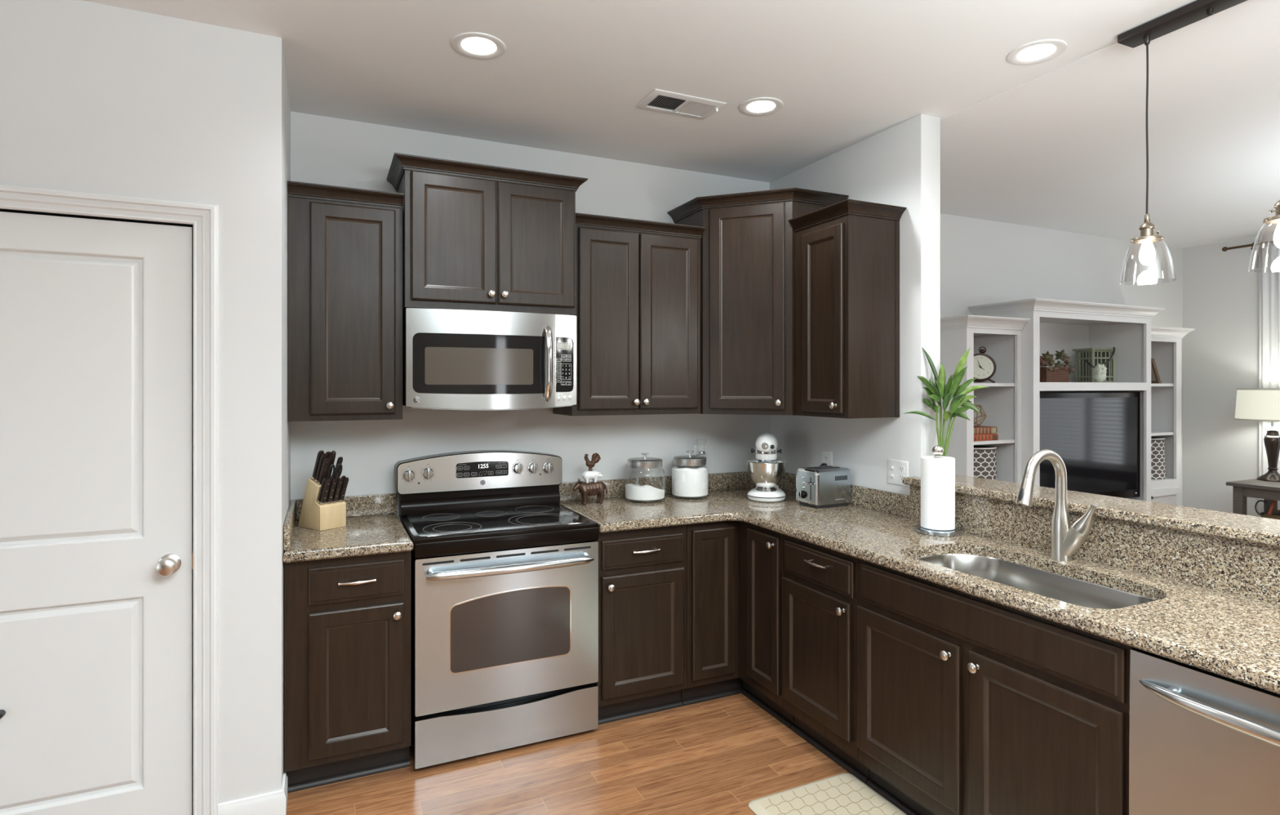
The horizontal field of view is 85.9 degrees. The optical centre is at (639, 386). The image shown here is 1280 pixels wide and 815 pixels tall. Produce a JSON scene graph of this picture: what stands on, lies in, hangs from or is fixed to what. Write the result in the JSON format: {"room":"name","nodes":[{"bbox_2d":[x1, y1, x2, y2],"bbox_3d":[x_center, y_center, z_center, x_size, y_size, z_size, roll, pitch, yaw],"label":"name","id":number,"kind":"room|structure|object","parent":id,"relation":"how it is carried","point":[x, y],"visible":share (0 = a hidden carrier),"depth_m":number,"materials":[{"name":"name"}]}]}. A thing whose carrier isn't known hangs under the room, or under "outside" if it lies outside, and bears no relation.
{"room":"kitchen","nodes":[
{"label":"kitchen","id":0,"kind":"room"},
{"bbox_2d":[0,0,283,803],"bbox_3d":[-2.925,0.142,1.730,3.600,2.743,0.120,0,0,-25],"label":"wall","id":1,"kind":"structure","parent":0,"point":[95,98],"depth_m":2.35,"materials":[{"name":"white paint"}]},
{"bbox_2d":[0,211,193,814],"bbox_3d":[-1.862,0.484,2.149,0.786,2.044,0.104,0,0,-25],"label":"door","id":2,"kind":"structure","parent":1,"relation":"in","point":[96,316],"depth_m":2.22,"materials":[{"name":"white paint"}]},
{"bbox_2d":[0,208,193,228],"bbox_3d":[-1.887,0.483,2.196,0.800,2.062,0.100,0,0,-25],"label":"trim","id":3,"kind":"structure","parent":1,"relation":"attached to","point":[1,210],"depth_m":2.23,"materials":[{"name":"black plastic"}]},
{"bbox_2d":[0,184,217,814],"bbox_3d":[-1.861,0.450,2.141,0.939,2.129,0.022,0,0,-25],"label":"trim","id":4,"kind":"structure","parent":1,"relation":"attached to","point":[204,217],"depth_m":2.31,"materials":[{"name":"white paint"}]},
{"bbox_2d":[217,772,287,814],"bbox_3d":[-1.367,1.469,2.437,0.206,0.090,0.133,0,0,-25],"label":"baseboard","id":5,"kind":"structure","parent":1,"relation":"attached to","point":[275,802],"depth_m":2.39,"materials":[{"name":"white paint"}]},
{"bbox_2d":[283,54,290,772],"bbox_3d":[-1.493,0.142,2.781,0.120,2.743,0.594,0,0,-25],"label":"wall","id":6,"kind":"structure","parent":0,"point":[286,109],"depth_m":2.66,"materials":[{"name":"white paint"}]},
{"bbox_2d":[290,111,769,519],"bbox_3d":[-0.419,0.142,3.678,2.820,2.743,0.140,0,0,-25],"label":"wall","id":7,"kind":"structure","parent":0,"point":[325,150],"depth_m":3.49,"materials":[{"name":"white paint"}]},
{"bbox_2d":[287,180,404,421],"bbox_3d":[-1.284,-0.340,3.006,0.444,0.968,0.354,0,0,-25],"label":"upper cabinet","id":8,"kind":"object","parent":7,"relation":"attached to","point":[345,243],"visible":1,"depth_m":2.88,"materials":[{"name":"brown wood"}]},
{"bbox_2d":[296,493,397,520],"bbox_3d":[-1.341,0.553,3.162,0.426,0.094,0.021,0,0,-25],"label":"backsplash","id":9,"kind":"structure","parent":7,"relation":"attached to","point":[376,504],"depth_m":3.19,"materials":[{"name":"stone"}]},
{"bbox_2d":[386,152,588,315],"bbox_3d":[-0.719,-0.657,3.235,0.860,0.638,0.411,0,0,-25],"label":"upper cabinet","id":10,"kind":"object","parent":7,"relation":"attached to","point":[476,236],"visible":1,"depth_m":3.06,"materials":[{"name":"brown wood"}]},
{"bbox_2d":[402,307,576,409],"bbox_3d":[-0.710,-0.113,3.218,0.764,0.438,0.445,0,0,-25],"label":"microwave","id":11,"kind":"object","parent":10,"relation":"attached to","point":[453,359],"visible":0.99,"depth_m":3.03,"materials":[{"name":"silver metal"}]},
{"bbox_2d":[556,354,571,385],"bbox_3d":[-0.353,-0.076,3.197,0.077,0.142,0.001,0,0,-33],"label":"keypad","id":12,"kind":"object","parent":11,"relation":"attached to","point":[563,361],"depth_m":3.20,"materials":[{"name":"black plastic"}]},
{"bbox_2d":[553,212,705,415],"bbox_3d":[-0.057,-0.341,3.570,0.709,0.967,0.354,0,0,-25],"label":"upper cabinet","id":13,"kind":"object","parent":7,"relation":"attached to","point":[637,282],"visible":0.98,"depth_m":3.42,"materials":[{"name":"brown wood"}]},
{"bbox_2d":[559,471,755,501],"bbox_3d":[0.174,0.552,3.858,1.345,0.096,0.021,0,0,-25],"label":"backsplash","id":14,"kind":"structure","parent":7,"relation":"attached to","point":[730,480],"depth_m":3.81,"materials":[{"name":"stone"}]},
{"bbox_2d":[693,444,706,465],"bbox_3d":[0.347,0.396,3.948,0.078,0.120,0.007,0,0,-25],"label":"wall outlet","id":15,"kind":"object","parent":7,"relation":"attached to","point":[696,447],"visible":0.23,"depth_m":3.94,"materials":[{"name":"white plastic"}]},
{"bbox_2d":[666,187,848,415],"bbox_3d":[0.611,-0.415,3.690,0.693,1.121,0.693,0,0,-25],"label":"upper cabinet","id":16,"kind":"object","parent":7,"relation":"attached to","point":[748,240],"visible":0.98,"depth_m":3.49,"materials":[{"name":"brown wood"}]},
{"bbox_2d":[285,693,850,814],"bbox_3d":[1.534,1.564,0.646,11.000,0.100,7.600,0,0,-25],"label":"floor","id":17,"kind":"structure","parent":0,"point":[718,756],"depth_m":2.68,"materials":[{"name":"brown wood"}]},
{"bbox_2d":[284,551,410,792],"bbox_3d":[-1.219,1.077,2.866,0.444,0.873,0.655,0,0,-25],"label":"base cabinet","id":18,"kind":"object","parent":17,"relation":"on","point":[347,620],"visible":0.99,"depth_m":2.60,"materials":[{"name":"brown wood"}]},
{"bbox_2d":[283,493,413,562],"bbox_3d":[-1.220,0.573,2.871,0.448,0.133,0.654,0,0,-25],"label":"countertop","id":19,"kind":"structure","parent":18,"relation":"on","point":[373,526],"depth_m":2.75,"materials":[{"name":"stone"}]},
{"bbox_2d":[297,477,346,530],"bbox_3d":[-1.362,0.494,2.946,0.169,0.211,0.118,0,0,34],"label":"knife block","id":20,"kind":"object","parent":19,"relation":"on","point":[313,515],"visible":0.75,"depth_m":2.89,"materials":[{"name":"brown wood"}]},
{"bbox_2d":[311,450,324,479],"bbox_3d":[-1.359,0.348,2.899,0.063,0.157,0.025,0,0,30],"label":"kitchen knife","id":21,"kind":"object","parent":20,"relation":"in","point":[320,452],"visible":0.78,"depth_m":2.89,"materials":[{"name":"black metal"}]},
{"bbox_2d":[314,453,327,482],"bbox_3d":[-1.341,0.358,2.887,0.062,0.155,0.025,0,0,30],"label":"kitchen knife","id":22,"kind":"object","parent":20,"relation":"in","point":[323,455],"visible":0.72,"depth_m":2.87,"materials":[{"name":"black metal"}]},
{"bbox_2d":[316,477,328,503],"bbox_3d":[-1.327,0.451,2.871,0.056,0.140,0.022,0,0,29],"label":"steak knife","id":23,"kind":"object","parent":20,"relation":"in","point":[324,479],"visible":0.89,"depth_m":2.86,"materials":[{"name":"brown wood"}]},
{"bbox_2d":[317,457,329,484],"bbox_3d":[-1.324,0.371,2.875,0.059,0.146,0.025,0,0,30],"label":"kitchen knife","id":24,"kind":"object","parent":20,"relation":"in","point":[326,461],"visible":0.81,"depth_m":2.87,"materials":[{"name":"black metal"}]},
{"bbox_2d":[320,479,330,505],"bbox_3d":[-1.312,0.457,2.863,0.056,0.140,0.022,0,0,29],"label":"steak knife","id":25,"kind":"object","parent":20,"relation":"in","point":[327,482],"visible":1,"depth_m":2.85,"materials":[{"name":"brown wood"}]},
{"bbox_2d":[325,453,333,477],"bbox_3d":[-1.325,0.360,2.920,0.059,0.147,0.023,0,0,30],"label":"kitchen knife","id":26,"kind":"object","parent":20,"relation":"in","point":[331,456],"visible":0.43,"depth_m":2.91,"materials":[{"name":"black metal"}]},
{"bbox_2d":[325,478,337,503],"bbox_3d":[-1.296,0.457,2.886,0.056,0.140,0.022,0,0,29],"label":"steak knife","id":27,"kind":"object","parent":20,"relation":"in","point":[329,500],"visible":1,"depth_m":2.88,"materials":[{"name":"brown wood"}]},
{"bbox_2d":[328,450,336,477],"bbox_3d":[-1.325,0.349,2.949,0.063,0.147,0.023,0,0,38],"label":"sharpening steel","id":28,"kind":"object","parent":20,"relation":"in","point":[334,452],"visible":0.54,"depth_m":2.94,"materials":[{"name":"black"}]},
{"bbox_2d":[326,462,342,479],"bbox_3d":[-1.300,0.384,2.920,0.044,0.111,0.066,0,0,34],"label":"scissors","id":29,"kind":"object","parent":20,"relation":"in","point":[335,468],"visible":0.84,"depth_m":2.91,"materials":[{"name":"black plastic"}]},
{"bbox_2d":[332,477,342,502],"bbox_3d":[-1.281,0.457,2.908,0.056,0.140,0.022,0,0,29],"label":"steak knife","id":30,"kind":"object","parent":20,"relation":"in","point":[340,481],"visible":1,"depth_m":2.90,"materials":[{"name":"brown wood"}]},
{"bbox_2d":[333,456,342,477],"bbox_3d":[-1.300,0.369,2.954,0.054,0.133,0.022,0,0,29],"label":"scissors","id":31,"kind":"object","parent":20,"relation":"in","point":[340,460],"visible":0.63,"depth_m":2.95,"materials":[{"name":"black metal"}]},
{"bbox_2d":[337,476,348,502],"bbox_3d":[-1.266,0.457,2.931,0.056,0.140,0.022,0,0,29],"label":"steak knife","id":32,"kind":"object","parent":20,"relation":"in","point":[345,481],"visible":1,"depth_m":2.92,"materials":[{"name":"black metal"}]},
{"bbox_2d":[395,449,598,768],"bbox_3d":[-0.649,0.916,3.095,0.795,1.196,0.720,0,0,-25],"label":"range","id":33,"kind":"object","parent":17,"relation":"on","point":[504,575],"visible":0.99,"depth_m":2.87,"materials":[{"name":"silver metal"}]},
{"bbox_2d":[457,462,506,476],"bbox_3d":[-0.760,0.401,3.316,0.240,0.057,0.001,0,0,-25],"label":"control panel","id":34,"kind":"object","parent":33,"relation":"attached to","point":[464,468],"depth_m":3.31,"materials":[{"name":"grey plastic"}]},
{"bbox_2d":[400,503,598,558],"bbox_3d":[-0.644,0.632,3.089,0.769,0.080,0.562,0,0,-25],"label":"cooktop","id":35,"kind":"object","parent":33,"relation":"in","point":[493,529],"depth_m":2.92,"materials":[{"name":"black glass"}]},
{"bbox_2d":[595,524,686,724],"bbox_3d":[-0.100,1.077,3.380,0.448,0.873,0.655,0,0,-25],"label":"base cabinet","id":36,"kind":"object","parent":17,"relation":"on","point":[642,572],"visible":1,"depth_m":3.12,"materials":[{"name":"brown wood"}]},
{"bbox_2d":[680,520,794,728],"bbox_3d":[0.574,1.077,3.523,0.892,0.873,0.957,0,0,-25],"label":"base cabinet","id":37,"kind":"object","parent":17,"relation":"on","point":[735,569],"visible":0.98,"depth_m":3.24,"materials":[{"name":"brown wood"}]},
{"bbox_2d":[559,471,1279,693],"bbox_3d":[0.819,0.540,2.451,1.350,0.198,3.118,0,0,-25],"label":"countertop","id":38,"kind":"structure","parent":37,"relation":"on","point":[1215,609],"depth_m":2.25,"materials":[{"name":"stone"}]},
{"bbox_2d":[572,453,607,505],"bbox_3d":[-0.253,0.469,3.489,0.195,0.260,0.067,0,0,-27],"label":"animal figurine","id":39,"kind":"object","parent":38,"relation":"on","point":[594,488],"visible":1,"depth_m":3.48,"materials":[{"name":"brown ceramic"}]},
{"bbox_2d":[625,452,664,502],"bbox_3d":[0.026,0.475,3.624,0.218,0.248,0.218,0,0,-25],"label":"glass jar","id":40,"kind":"object","parent":38,"relation":"on","point":[644,462],"visible":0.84,"depth_m":3.56,"materials":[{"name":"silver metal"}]},
{"bbox_2d":[625,483,664,501],"bbox_3d":[0.026,0.550,3.624,0.209,0.079,0.209,0,0,-25],"label":"sugar","id":41,"kind":"object","parent":40,"relation":"in","point":[633,491],"visible":1,"depth_m":3.54,"materials":[{"name":"white food"}]},
{"bbox_2d":[671,450,708,499],"bbox_3d":[0.272,0.475,3.731,0.208,0.248,0.208,0,0,-25],"label":"glass jar","id":42,"kind":"object","parent":38,"relation":"on","point":[690,460],"visible":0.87,"depth_m":3.67,"materials":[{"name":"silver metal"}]},
{"bbox_2d":[671,465,708,497],"bbox_3d":[0.272,0.510,3.731,0.199,0.158,0.199,0,0,-25],"label":"flour","id":43,"kind":"object","parent":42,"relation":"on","point":[686,481],"visible":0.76,"depth_m":3.65,"materials":[{"name":"white food"}]},
{"bbox_2d":[696,450,706,457],"bbox_3d":[0.345,0.448,3.873,0.066,0.304,0.066,0,0,-25],"label":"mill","id":44,"kind":"object","parent":38,"relation":"on","point":[701,452],"visible":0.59,"depth_m":3.85,"materials":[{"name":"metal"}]},
{"bbox_2d":[746,431,785,502],"bbox_3d":[0.682,0.424,3.699,0.200,0.349,0.318,0,0,12],"label":"stand mixer","id":45,"kind":"object","parent":38,"relation":"on","point":[766,450],"visible":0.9,"depth_m":3.58,"materials":[{"name":"white metal"}]},
{"bbox_2d":[746,458,786,488],"bbox_3d":[0.667,0.470,3.632,0.215,0.152,0.215,0,0,12],"label":"mixing bowl","id":46,"kind":"object","parent":45,"relation":"on","point":[764,475],"visible":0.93,"depth_m":3.56,"materials":[{"name":"silver metal"}]},
{"bbox_2d":[795,465,850,507],"bbox_3d":[0.918,0.505,3.475,0.246,0.187,0.161,0,0,-28],"label":"toaster","id":47,"kind":"object","parent":38,"relation":"on","point":[828,486],"visible":1,"depth_m":3.41,"materials":[{"name":"silver metal"}]},
{"bbox_2d":[913,444,962,536],"bbox_3d":[1.226,0.421,2.831,0.184,0.357,0.184,0,0,-25],"label":"paper towel holder","id":48,"kind":"object","parent":38,"relation":"on","point":[937,450],"visible":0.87,"depth_m":2.78,"materials":[{"name":"silver metal"}]},
{"bbox_2d":[920,455,955,530],"bbox_3d":[1.227,0.437,2.832,0.131,0.288,0.131,0,0,-25],"label":"paper towel roll","id":49,"kind":"object","parent":48,"relation":"on","point":[937,474],"visible":0.97,"depth_m":2.78,"materials":[{"name":"white paper"}]},
{"bbox_2d":[914,553,1155,608],"bbox_3d":[1.244,0.740,2.248,0.434,0.204,0.792,0,0,-25],"label":"sink","id":50,"kind":"object","parent":38,"relation":"in","point":[1071,590],"visible":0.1,"depth_m":2.39,"materials":[{"name":"silver metal"}]},
{"bbox_2d":[1015,448,1097,561],"bbox_3d":[1.396,0.408,2.309,0.246,0.384,0.150,0,0,-25],"label":"faucet","id":51,"kind":"object","parent":38,"relation":"on","point":[1067,539],"visible":1,"depth_m":2.34,"materials":[{"name":"grey metal"}]},
{"bbox_2d":[782,534,869,783],"bbox_3d":[0.966,1.077,2.920,0.627,0.873,0.462,0,0,-25],"label":"base cabinet","id":52,"kind":"object","parent":17,"relation":"on","point":[820,584],"visible":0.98,"depth_m":2.77,"materials":[{"name":"brown wood"}]},
{"bbox_2d":[748,773,906,814],"bbox_3d":[0.830,1.505,2.090,0.482,0.017,1.112,0,0,-25],"label":"kitchen mat","id":53,"kind":"object","parent":17,"relation":"on","point":[842,793],"visible":1,"depth_m":2.48,"materials":[{"name":"beige"}]},
{"bbox_2d":[940,315,1030,483],"bbox_3d":[2.266,0.530,4.702,0.588,1.969,0.436,0,0,-25],"label":"bookcase","id":54,"kind":"object","parent":17,"relation":"on","point":[1001,336],"visible":0.18,"depth_m":4.67,"materials":[{"name":"white paint"}]},
{"bbox_2d":[973,346,996,382],"bbox_3d":[2.311,-0.147,4.682,0.196,0.250,0.110,0,0,14],"label":"alarm clock","id":55,"kind":"object","parent":54,"relation":"on","point":[984,366],"visible":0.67,"depth_m":4.65,"materials":[{"name":"brown"}]},
{"bbox_2d":[973,444,997,479],"bbox_3d":[2.285,0.573,4.749,0.326,0.322,0.326,0,0,-25],"label":"storage basket","id":56,"kind":"object","parent":54,"relation":"on","point":[984,455],"visible":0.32,"depth_m":4.60,"materials":[{"name":"fabric"}]},
{"bbox_2d":[973,433,998,440],"bbox_3d":[2.236,0.343,4.671,0.305,0.042,0.210,0,0,-25],"label":"book","id":57,"kind":"object","parent":54,"relation":"on","point":[993,436],"visible":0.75,"depth_m":4.59,"materials":[{"name":"orange paper"}]},
{"bbox_2d":[973,425,997,434],"bbox_3d":[2.230,0.298,4.672,0.305,0.048,0.205,0,0,-25],"label":"book","id":58,"kind":"object","parent":57,"relation":"on","point":[980,429],"visible":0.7,"depth_m":4.60,"materials":[{"name":"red paper"}]},
{"bbox_2d":[973,404,986,426],"bbox_3d":[2.267,0.198,4.681,0.146,0.151,0.148,0,0,6],"label":"ornament","id":59,"kind":"object","parent":58,"relation":"on","point":[981,415],"visible":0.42,"depth_m":4.66,"materials":[{"name":"gold metal"}]},
{"bbox_2d":[857,558,1133,814],"bbox_3d":[1.265,1.077,2.268,0.627,0.873,0.968,0,0,-25],"label":"base cabinet","id":60,"kind":"object","parent":17,"relation":"on","point":[967,704],"visible":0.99,"depth_m":2.09,"materials":[{"name":"brown wood"}]},
{"bbox_2d":[968,297,1165,501],"bbox_3d":[3.152,0.467,5.062,1.445,2.095,0.521,0,0,-25],"label":"media cabinet","id":61,"kind":"object","parent":17,"relation":"on","point":[1053,325],"visible":0.16,"depth_m":5.06,"materials":[{"name":"white paint"}]},
{"bbox_2d":[1040,365,1069,382],"bbox_3d":[2.962,-0.086,5.005,0.261,0.115,0.167,0,0,-25],"label":"wooden planter box","id":62,"kind":"object","parent":61,"relation":"on","point":[1046,375],"visible":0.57,"depth_m":4.91,"materials":[{"name":"brown wood"}]},
{"bbox_2d":[1040,355,1053,368],"bbox_3d":[2.958,-0.174,5.052,0.215,0.098,0.014,0,0,-25],"label":"plant","id":63,"kind":"object","parent":62,"relation":"in","point":[1041,361],"visible":0.14,"depth_m":5.04,"materials":[{"name":"green plant"}]},
{"bbox_2d":[1040,349,1075,375],"bbox_3d":[2.999,-0.173,4.943,0.347,0.191,0.083,0,0,-25],"label":"leaf spray","id":64,"kind":"object","parent":62,"relation":"in","point":[1061,355],"visible":1,"depth_m":4.93,"materials":[{"name":"green plant"}]},
{"bbox_2d":[1040,391,1140,497],"bbox_3d":[3.170,0.459,4.996,1.195,0.829,0.220,0,0,-25],"label":"television","id":65,"kind":"object","parent":61,"relation":"on","point":[1096,435],"visible":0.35,"depth_m":4.93,"materials":[{"name":"black plastic"}]},
{"bbox_2d":[1072,346,1118,382],"bbox_3d":[3.472,-0.161,5.245,0.238,0.268,0.252,0,0,-5],"label":"basket","id":66,"kind":"object","parent":61,"relation":"on","point":[1086,358],"visible":0.83,"depth_m":5.20,"materials":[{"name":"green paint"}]},
{"bbox_2d":[1093,363,1106,382],"bbox_3d":[3.360,-0.097,5.020,0.081,0.138,0.081,0,0,20],"label":"owl","id":67,"kind":"object","parent":61,"relation":"on","point":[1100,371],"visible":0.99,"depth_m":5.00,"materials":[{"name":"white ceramic"}]},
{"bbox_2d":[1151,325,1195,506],"bbox_3d":[4.016,0.530,5.506,0.620,1.969,0.436,0,0,-25],"label":"bookcase","id":68,"kind":"object","parent":17,"relation":"on","point":[1166,341],"visible":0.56,"depth_m":5.46,"materials":[{"name":"white paint"}]},
{"bbox_2d":[1151,358,1161,383],"bbox_3d":[4.104,-0.122,5.536,0.080,0.200,0.140,0,0,0],"label":"picture frame","id":69,"kind":"object","parent":68,"relation":"on","point":[1155,379],"visible":0.46,"depth_m":5.47,"materials":[{"name":"brown wood"}]},
{"bbox_2d":[1151,364,1155,381],"bbox_3d":[4.101,-0.122,5.536,0.058,0.160,0.100,0,0,0],"label":"print","id":70,"kind":"object","parent":69,"relation":"attached to","point":[1153,366],"depth_m":5.49,"materials":[{"name":"beige paper"}]},
{"bbox_2d":[1151,436,1165,479],"bbox_3d":[4.062,0.573,5.565,0.306,0.322,0.306,0,0,-25],"label":"storage basket","id":71,"kind":"object","parent":68,"relation":"on","point":[1157,458],"visible":0.38,"depth_m":5.42,"materials":[{"name":"fabric"}]},
{"bbox_2d":[1128,647,1279,814],"bbox_3d":[1.577,1.078,1.542,0.658,0.864,0.600,0,0,-25],"label":"dishwasher","id":72,"kind":"object","parent":17,"relation":"on","point":[1202,741],"visible":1,"depth_m":1.56,"materials":[{"name":"silver metal"}]},
{"bbox_2d":[1226,478,1279,515],"bbox_3d":[4.960,1.119,4.736,0.570,0.790,1.293,0,0,-25],"label":"console table","id":73,"kind":"object","parent":17,"relation":"on","point":[1268,491],"visible":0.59,"depth_m":5.14,"materials":[{"name":"grey wood"}]},
{"bbox_2d":[1234,388,1279,481],"bbox_3d":[4.866,0.370,5.289,0.448,0.706,0.448,0,0,-25],"label":"table lamp","id":74,"kind":"object","parent":73,"relation":"on","point":[1251,404],"visible":1,"depth_m":5.25,"materials":[{"name":"white fabric"}]},
{"bbox_2d":[1260,509,1279,519],"bbox_3d":[4.862,1.039,5.069,0.348,0.180,0.348,0,0,-25],"label":"wicker basket","id":75,"kind":"object","parent":73,"relation":"on","point":[1275,514],"visible":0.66,"depth_m":5.12,"materials":[{"name":"brown"}]},
{"bbox_2d":[1254,499,1267,515],"bbox_3d":[4.646,0.908,5.144,0.018,0.114,0.080,0,0,-25],"label":"loop","id":76,"kind":"object","parent":75,"relation":"in","point":[1264,501],"visible":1,"depth_m":5.14,"materials":[{"name":"black plastic"}]},
{"bbox_2d":[1266,499,1275,514],"bbox_3d":[4.696,0.904,5.118,0.052,0.130,0.024,0,0,23],"label":"pencil","id":77,"kind":"object","parent":75,"relation":"in","point":[1272,506],"visible":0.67,"depth_m":5.11,"materials":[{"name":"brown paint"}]},
{"bbox_2d":[82,0,1279,248],"bbox_3d":[1.534,-1.288,0.646,11.000,0.122,7.600,0,0,-25],"label":"ceiling","id":78,"kind":"structure","parent":0,"point":[571,76],"depth_m":2.82,"materials":[{"name":"white paint"}]},
{"bbox_2d":[451,31,506,59],"bbox_3d":[-0.581,-1.226,2.483,0.192,0.006,0.192,0,0,-25],"label":"recessed light","id":79,"kind":"object","parent":78,"relation":"in","point":[476,45],"visible":1,"depth_m":2.48,"materials":[{"name":"white paint"}]},
{"bbox_2d":[635,88,726,119],"bbox_3d":[0.178,-1.218,3.000,0.344,0.022,0.196,0,0,-25],"label":"ceiling vent","id":80,"kind":"object","parent":78,"relation":"in","point":[658,100],"visible":1,"depth_m":2.99,"materials":[{"name":"white paint"}]},
{"bbox_2d":[738,97,783,115],"bbox_3d":[0.532,-1.226,3.021,0.192,0.006,0.192,0,0,-25],"label":"recessed light","id":81,"kind":"object","parent":78,"relation":"in","point":[758,106],"visible":1,"depth_m":3.02,"materials":[{"name":"white plastic"}]},
{"bbox_2d":[1007,39,1066,65],"bbox_3d":[1.459,-1.226,2.531,0.192,0.006,0.192,0,0,-25],"label":"recessed light","id":82,"kind":"object","parent":78,"relation":"in","point":[1045,50],"visible":1,"depth_m":2.52,"materials":[{"name":"white plastic"}]},
{"bbox_2d":[1117,0,1279,279],"bbox_3d":[1.895,-0.787,2.017,0.159,0.880,0.910,0,0,-25],"label":"pendant fixture","id":83,"kind":"object","parent":78,"relation":"hanging from","point":[1194,11],"visible":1,"depth_m":2.31,"materials":[{"name":"black metal"}]},
{"bbox_2d":[1138,213,1159,240],"bbox_3d":[1.742,-0.547,2.359,0.067,0.085,0.060,0,0,-25],"label":"socket","id":84,"kind":"object","parent":83,"relation":"attached to","point":[1147,228],"depth_m":2.34,"materials":[{"name":"gold metal"}]},
{"bbox_2d":[1269,200,1279,220],"bbox_3d":[1.890,-0.536,2.020,0.067,0.085,0.060,0,0,-25],"label":"socket","id":85,"kind":"object","parent":83,"relation":"attached to","point":[1277,206],"depth_m":2.02,"materials":[{"name":"gold metal"}]},
{"bbox_2d":[769,113,940,494],"bbox_3d":[1.058,0.142,3.696,0.120,2.743,1.260,0,0,-25],"label":"wall","id":86,"kind":"structure","parent":0,"point":[899,165],"depth_m":3.21,"materials":[{"name":"white paint"}]},
{"bbox_2d":[822,449,832,465],"bbox_3d":[0.997,0.403,3.675,0.007,0.118,0.084,0,0,-25],"label":"wall outlet","id":87,"kind":"object","parent":86,"relation":"attached to","point":[827,455],"visible":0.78,"depth_m":3.67,"materials":[{"name":"white plastic"}]},
{"bbox_2d":[787,198,906,418],"bbox_3d":[0.981,-0.340,3.292,0.354,0.969,0.428,0,0,-25],"label":"upper cabinet","id":88,"kind":"object","parent":86,"relation":"attached to","point":[847,251],"visible":1,"depth_m":3.17,"materials":[{"name":"brown wood"}]},
{"bbox_2d":[888,458,908,486],"bbox_3d":[1.202,0.404,3.218,0.016,0.116,0.124,0,0,-25],"label":"switch plate","id":89,"kind":"object","parent":86,"relation":"attached to","point":[898,469],"visible":0.95,"depth_m":3.22,"materials":[{"name":"white plastic"}]},
{"bbox_2d":[898,465,904,471],"bbox_3d":[1.216,0.385,3.194,0.003,0.028,0.033,0,0,-25],"label":"socket","id":90,"kind":"object","parent":89,"relation":"attached to","point":[901,468],"depth_m":3.19,"materials":[{"name":"white plastic"}]},
{"bbox_2d":[898,474,904,479],"bbox_3d":[1.216,0.423,3.194,0.003,0.028,0.033,0,0,-25],"label":"socket","id":91,"kind":"object","parent":89,"relation":"attached to","point":[900,476],"depth_m":3.20,"materials":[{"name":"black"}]},
{"bbox_2d":[940,213,1182,506],"bbox_3d":[2.860,0.142,5.283,4.480,2.743,0.120,0,0,-25],"label":"wall","id":92,"kind":"structure","parent":0,"point":[983,261],"depth_m":5.36,"materials":[{"name":"white paint"}]},
{"bbox_2d":[1182,233,1275,516],"bbox_3d":[6.408,0.142,2.830,0.120,2.743,7.300,0,0,-25],"label":"wall","id":93,"kind":"structure","parent":0,"point":[1221,292],"depth_m":5.87,"materials":[{"name":"white paint"}]},
{"bbox_2d":[1222,240,1273,251],"bbox_3d":[5.489,-1.149,4.542,0.119,0.086,2.736,0,0,-25],"label":"curtain rod","id":94,"kind":"object","parent":93,"relation":"attached to","point":[1224,248],"visible":0.99,"depth_m":5.60,"materials":[{"name":"brown metal"}]},
{"bbox_2d":[1258,245,1279,516],"bbox_3d":[5.184,0.185,5.245,0.044,2.618,0.752,0,0,-25],"label":"curtain","id":95,"kind":"object","parent":94,"relation":"hanging from","point":[1269,256],"visible":0.51,"depth_m":5.54,"materials":[{"name":"white fabric"}]},
{"bbox_3d":[1.733,0.978,2.189,0.150,1.072,2.038,0,0,-25],"label":"wall","id":96,"kind":"structure","parent":0,"visible":0},
{"bbox_2d":[902,474,1279,546],"bbox_3d":[1.750,0.424,2.217,0.297,0.032,2.075,0,0,-25],"label":"bar","id":97,"kind":"object","parent":96,"relation":"on","point":[1248,528],"visible":0.74,"depth_m":2.25,"materials":[{"name":"stone"}]},
{"bbox_3d":[1.339,0.355,3.048,0.056,0.104,0.056,0,0,-25],"label":"glass vase","id":98,"kind":"object","parent":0,"visible":0},
{"bbox_2d":[902,346,986,456],"bbox_3d":[1.338,0.084,3.039,0.325,0.521,0.162,0,0,-7],"label":"bamboo","id":99,"kind":"object","parent":98,"relation":"in","point":[935,392],"visible":0.99,"depth_m":3.03,"materials":[{"name":"green plant"}]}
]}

